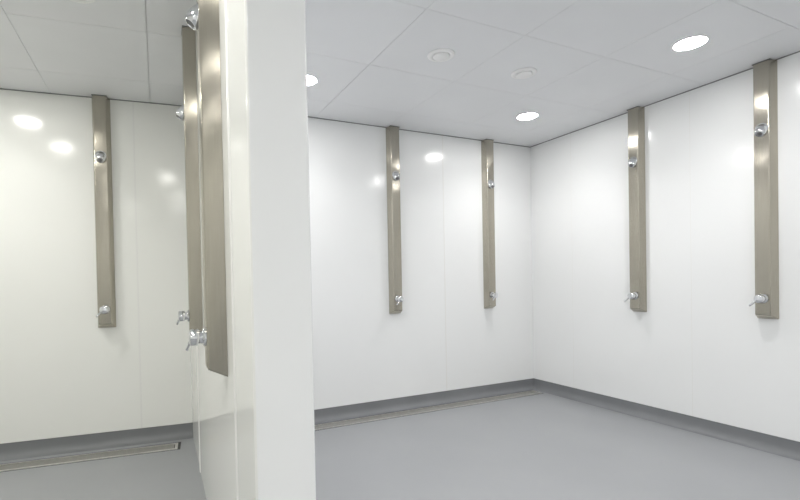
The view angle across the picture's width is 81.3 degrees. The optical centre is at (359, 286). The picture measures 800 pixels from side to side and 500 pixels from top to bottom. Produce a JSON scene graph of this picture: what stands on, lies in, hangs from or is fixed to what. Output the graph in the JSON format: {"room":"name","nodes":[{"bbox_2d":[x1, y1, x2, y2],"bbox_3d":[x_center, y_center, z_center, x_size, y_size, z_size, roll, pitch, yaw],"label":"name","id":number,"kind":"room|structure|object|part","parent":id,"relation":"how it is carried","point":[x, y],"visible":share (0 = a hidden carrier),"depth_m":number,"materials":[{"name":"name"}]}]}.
{"room":"communal shower room","nodes":[
{"label":"communal shower room","id":0,"kind":"room"},
{"bbox_2d":[0,89,191,443],"bbox_3d":[-2.211,-0.166,3.106,2.126,2.360,0.119,-1,1,-19],"label":"wall","id":1,"kind":"structure","parent":0,"point":[62,374],"depth_m":3.16,"materials":[{"name":"white plastic"}]},
{"bbox_2d":[0,88,181,105],"bbox_3d":[-2.233,-1.284,3.030,2.064,0.010,0.014,-1,1,-19],"label":"trim","id":2,"kind":"structure","parent":1,"relation":"attached to","point":[0,88],"depth_m":3.14,"materials":[{"name":"grey"}]},
{"bbox_2d":[0,423,192,460],"bbox_3d":[-2.179,1.070,3.048,2.063,0.109,0.068,-1,1,-19],"label":"baseboard","id":3,"kind":"structure","parent":1,"relation":"attached to","point":[113,439],"depth_m":3.18,"materials":[{"name":"grey plastic"}]},
{"bbox_2d":[91,94,115,327],"bbox_3d":[-1.737,-0.506,3.136,0.112,1.576,0.121,-1,1,-19],"label":"shower panel","id":4,"kind":"object","parent":1,"relation":"attached to","point":[101,121],"visible":1,"depth_m":3.14,"materials":[{"name":"metal"}]},
{"bbox_3d":[-1.712,0.154,3.113,0.053,0.053,0.032,-1,1,-19],"label":"control knob","id":5,"kind":"part","parent":4,"relation":"part of","materials":[{"name":"silver metal"}]},
{"bbox_2d":[132,102,141,427],"bbox_3d":[-1.561,-0.148,3.265,0.010,2.294,0.005,-1,1,-18],"label":"trim","id":6,"kind":"structure","parent":1,"relation":"attached to","point":[132,102],"depth_m":3.26,"materials":[{"name":"white plastic"}]},
{"bbox_2d":[191,0,315,499],"bbox_3d":[-0.681,-0.130,2.256,0.149,2.450,2.520,-2,1,-23],"label":"wall partition","id":7,"kind":"structure","parent":0,"point":[266,39],"depth_m":1.11,"materials":[{"name":"white plastic"}]},
{"bbox_2d":[176,25,202,330],"bbox_3d":[-0.882,-0.512,2.358,0.121,1.576,0.112,-2,1,-23],"label":"shower panel","id":8,"kind":"object","parent":7,"relation":"attached to","point":[187,113],"visible":0.96,"depth_m":2.33,"materials":[{"name":"metal"}]},
{"bbox_3d":[-0.900,0.148,2.354,0.032,0.053,0.053,-2,1,-23],"label":"control knob","id":9,"kind":"part","parent":8,"relation":"part of","materials":[{"name":"silver metal"}]},
{"bbox_2d":[196,346,200,472],"bbox_3d":[-0.970,-0.103,2.736,0.005,2.394,0.050,-2,1,-24],"label":"trim","id":10,"kind":"structure","parent":7,"relation":"attached to","point":[196,346],"depth_m":2.73,"materials":[{"name":"white"}]},
{"bbox_2d":[185,0,227,376],"bbox_3d":[-0.513,-0.498,1.498,0.121,1.576,0.112,-2,1,-23],"label":"shower panel","id":11,"kind":"object","parent":7,"relation":"attached to","point":[203,17],"visible":1,"depth_m":1.47,"materials":[{"name":"metal"}]},
{"bbox_3d":[-0.531,0.163,1.494,0.032,0.053,0.053,-2,1,-23],"label":"control knob","id":12,"kind":"part","parent":11,"relation":"part of","materials":[{"name":"silver metal"}]},
{"bbox_2d":[224,0,238,499],"bbox_3d":[-0.370,-0.096,1.339,0.005,2.394,0.024,-2,1,-24],"label":"trim","id":13,"kind":"structure","parent":7,"relation":"attached to","point":[225,6],"depth_m":1.33,"materials":[{"name":"white plastic"}]},
{"bbox_2d":[0,0,799,146],"bbox_3d":[0.417,-1.336,1.059,5.508,0.050,6.613,-2,1,-25],"label":"ceiling","id":14,"kind":"structure","parent":0,"point":[595,61],"depth_m":2.65,"materials":[{"name":"tile"}]},
{"bbox_2d":[71,0,95,3],"bbox_3d":[-1.238,-1.284,2.032,0.154,0.020,0.154,-2,1,-25],"label":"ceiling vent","id":15,"kind":"object","parent":14,"relation":"in","point":[77,1],"visible":1,"depth_m":2.08,"materials":[{"name":"white plastic"}]},
{"bbox_2d":[307,74,317,85],"bbox_3d":[-0.350,-1.321,2.964,0.172,0.008,0.172,-2,1,-25],"label":"recessed light","id":16,"kind":"object","parent":14,"relation":"in","point":[311,80],"visible":0.38,"depth_m":2.97,"materials":[{"name":"white plastic"}]},
{"bbox_2d":[427,48,454,61],"bbox_3d":[0.471,-1.328,2.671,0.154,0.020,0.154,-2,1,-25],"label":"ceiling vent","id":17,"kind":"object","parent":14,"relation":"in","point":[442,54],"visible":1,"depth_m":2.65,"materials":[{"name":"white plastic"}]},
{"bbox_2d":[511,67,536,78],"bbox_3d":[1.040,-1.343,2.929,0.154,0.020,0.154,-2,1,-25],"label":"ceiling vent","id":18,"kind":"object","parent":14,"relation":"in","point":[523,73],"visible":1,"depth_m":2.91,"materials":[{"name":"white plastic"}]},
{"bbox_2d":[516,112,538,119],"bbox_3d":[1.346,-1.367,3.715,0.172,0.008,0.172,-2,1,-25],"label":"recessed light","id":19,"kind":"object","parent":14,"relation":"in","point":[529,115],"visible":1,"depth_m":3.71,"materials":[{"name":"white plastic"}]},
{"bbox_2d":[671,35,708,50],"bbox_3d":[1.847,-1.361,2.592,0.172,0.008,0.172,-2,1,-25],"label":"recessed light","id":20,"kind":"object","parent":14,"relation":"in","point":[692,42],"visible":1,"depth_m":2.59,"materials":[{"name":"white plastic"}]},
{"bbox_2d":[0,390,799,499],"bbox_3d":[0.422,1.137,1.261,5.450,0.100,6.000,-2,1,-25],"label":"floor","id":21,"kind":"structure","parent":0,"point":[545,446],"depth_m":2.77,"materials":[{"name":"grey plastic"}]},
{"bbox_2d":[0,442,180,471],"bbox_3d":[-2.106,1.113,2.901,1.850,0.004,0.155,-1,1,-19],"label":"floor drain","id":22,"kind":"object","parent":21,"relation":"on","point":[20,465],"visible":1,"depth_m":3.01,"materials":[{"name":"grey metal"}]},
{"bbox_2d":[315,390,542,430],"bbox_3d":[0.383,1.048,3.863,2.980,0.004,0.145,-2,1,-25],"label":"floor drain","id":23,"kind":"object","parent":21,"relation":"on","point":[365,419],"visible":0.77,"depth_m":3.92,"materials":[{"name":"grey metal"}]},
{"bbox_2d":[308,117,533,409],"bbox_3d":[0.324,-0.231,4.033,3.220,2.360,0.120,-2,1,-25],"label":"wall","id":24,"kind":"structure","parent":0,"point":[363,352],"depth_m":4.05,"materials":[{"name":"white plastic"}]},
{"bbox_2d":[386,125,403,313],"bbox_3d":[0.315,-0.559,3.894,0.112,1.576,0.121,-2,1,-25],"label":"shower panel","id":25,"kind":"object","parent":24,"relation":"attached to","point":[396,298],"visible":1,"depth_m":3.90,"materials":[{"name":"metal"}]},
{"bbox_3d":[0.343,0.101,3.872,0.053,0.053,0.032,-2,1,-25],"label":"control knob","id":26,"kind":"part","parent":25,"relation":"part of","materials":[{"name":"silver metal"}]},
{"bbox_2d":[308,116,527,146],"bbox_3d":[0.303,-1.349,3.955,3.070,0.010,0.014,-2,1,-25],"label":"trim","id":27,"kind":"structure","parent":24,"relation":"attached to","point":[308,116],"depth_m":4.03,"materials":[{"name":"grey"}]},
{"bbox_2d":[314,378,533,423],"bbox_3d":[0.340,1.006,3.965,3.150,0.109,0.068,-2,1,-25],"label":"baseboard","id":28,"kind":"structure","parent":24,"relation":"attached to","point":[338,413],"depth_m":4.05,"materials":[{"name":"grey plastic"}]},
{"bbox_2d":[442,136,446,390],"bbox_3d":[0.767,-0.209,4.175,0.008,2.294,0.005,-2,1,-25],"label":"trim","id":29,"kind":"structure","parent":24,"relation":"attached to","point":[442,136],"depth_m":4.17,"materials":[{"name":"white plastic"}]},
{"bbox_2d":[481,139,497,308],"bbox_3d":[1.232,-0.584,4.321,0.112,1.576,0.121,-2,1,-25],"label":"shower panel","id":30,"kind":"object","parent":24,"relation":"attached to","point":[487,155],"visible":1,"depth_m":4.32,"materials":[{"name":"metal"}]},
{"bbox_2d":[530,52,799,441],"bbox_3d":[2.933,-0.258,2.148,0.120,2.360,5.500,-2,1,-25],"label":"wall","id":31,"kind":"structure","parent":0,"point":[744,368],"depth_m":3.36,"materials":[{"name":"white plastic"}]},
{"bbox_2d":[570,133,573,368],"bbox_3d":[1.922,-0.233,4.185,0.004,2.294,0.003,-2,1,-25],"label":"trim","id":32,"kind":"structure","parent":31,"relation":"attached to","point":[570,133],"depth_m":4.18,"materials":[{"name":"white plastic"}]},
{"bbox_2d":[624,106,646,311],"bbox_3d":[2.121,-0.591,3.587,0.121,1.576,0.112,-2,1,-25],"label":"shower panel","id":33,"kind":"object","parent":31,"relation":"attached to","point":[637,295],"visible":1,"depth_m":3.56,"materials":[{"name":"metal"}]},
{"bbox_3d":[2.103,0.069,3.582,0.032,0.053,0.053,-2,1,-25],"label":"control knob","id":34,"kind":"part","parent":33,"relation":"part of","materials":[{"name":"silver metal"}]},
{"bbox_2d":[531,51,799,146],"bbox_3d":[2.839,-1.375,2.152,0.014,0.010,5.396,-2,1,-25],"label":"trim","id":35,"kind":"structure","parent":31,"relation":"attached to","point":[798,51],"depth_m":3.34,"materials":[{"name":"grey metal"}]},
{"bbox_2d":[534,378,799,460],"bbox_3d":[2.866,0.979,2.189,0.068,0.109,5.420,-2,1,-25],"label":"baseboard","id":36,"kind":"structure","parent":31,"relation":"attached to","point":[779,446],"depth_m":3.35,"materials":[{"name":"grey plastic"}]},
{"bbox_2d":[689,91,692,415],"bbox_3d":[2.344,-0.229,3.277,0.004,2.294,0.003,-2,1,-25],"label":"trim","id":37,"kind":"structure","parent":31,"relation":"attached to","point":[689,91],"depth_m":3.27,"materials":[{"name":"white plastic"}]},
{"bbox_2d":[749,58,778,318],"bbox_3d":[2.467,-0.588,2.844,0.121,1.576,0.112,-2,1,-25],"label":"shower panel","id":38,"kind":"object","parent":31,"relation":"attached to","point":[765,87],"visible":1,"depth_m":2.82,"materials":[{"name":"metal"}]},
{"bbox_3d":[2.449,0.073,2.839,0.032,0.053,0.053,-2,1,-25],"label":"control knob","id":39,"kind":"part","parent":38,"relation":"part of","materials":[{"name":"silver metal"}]}
]}

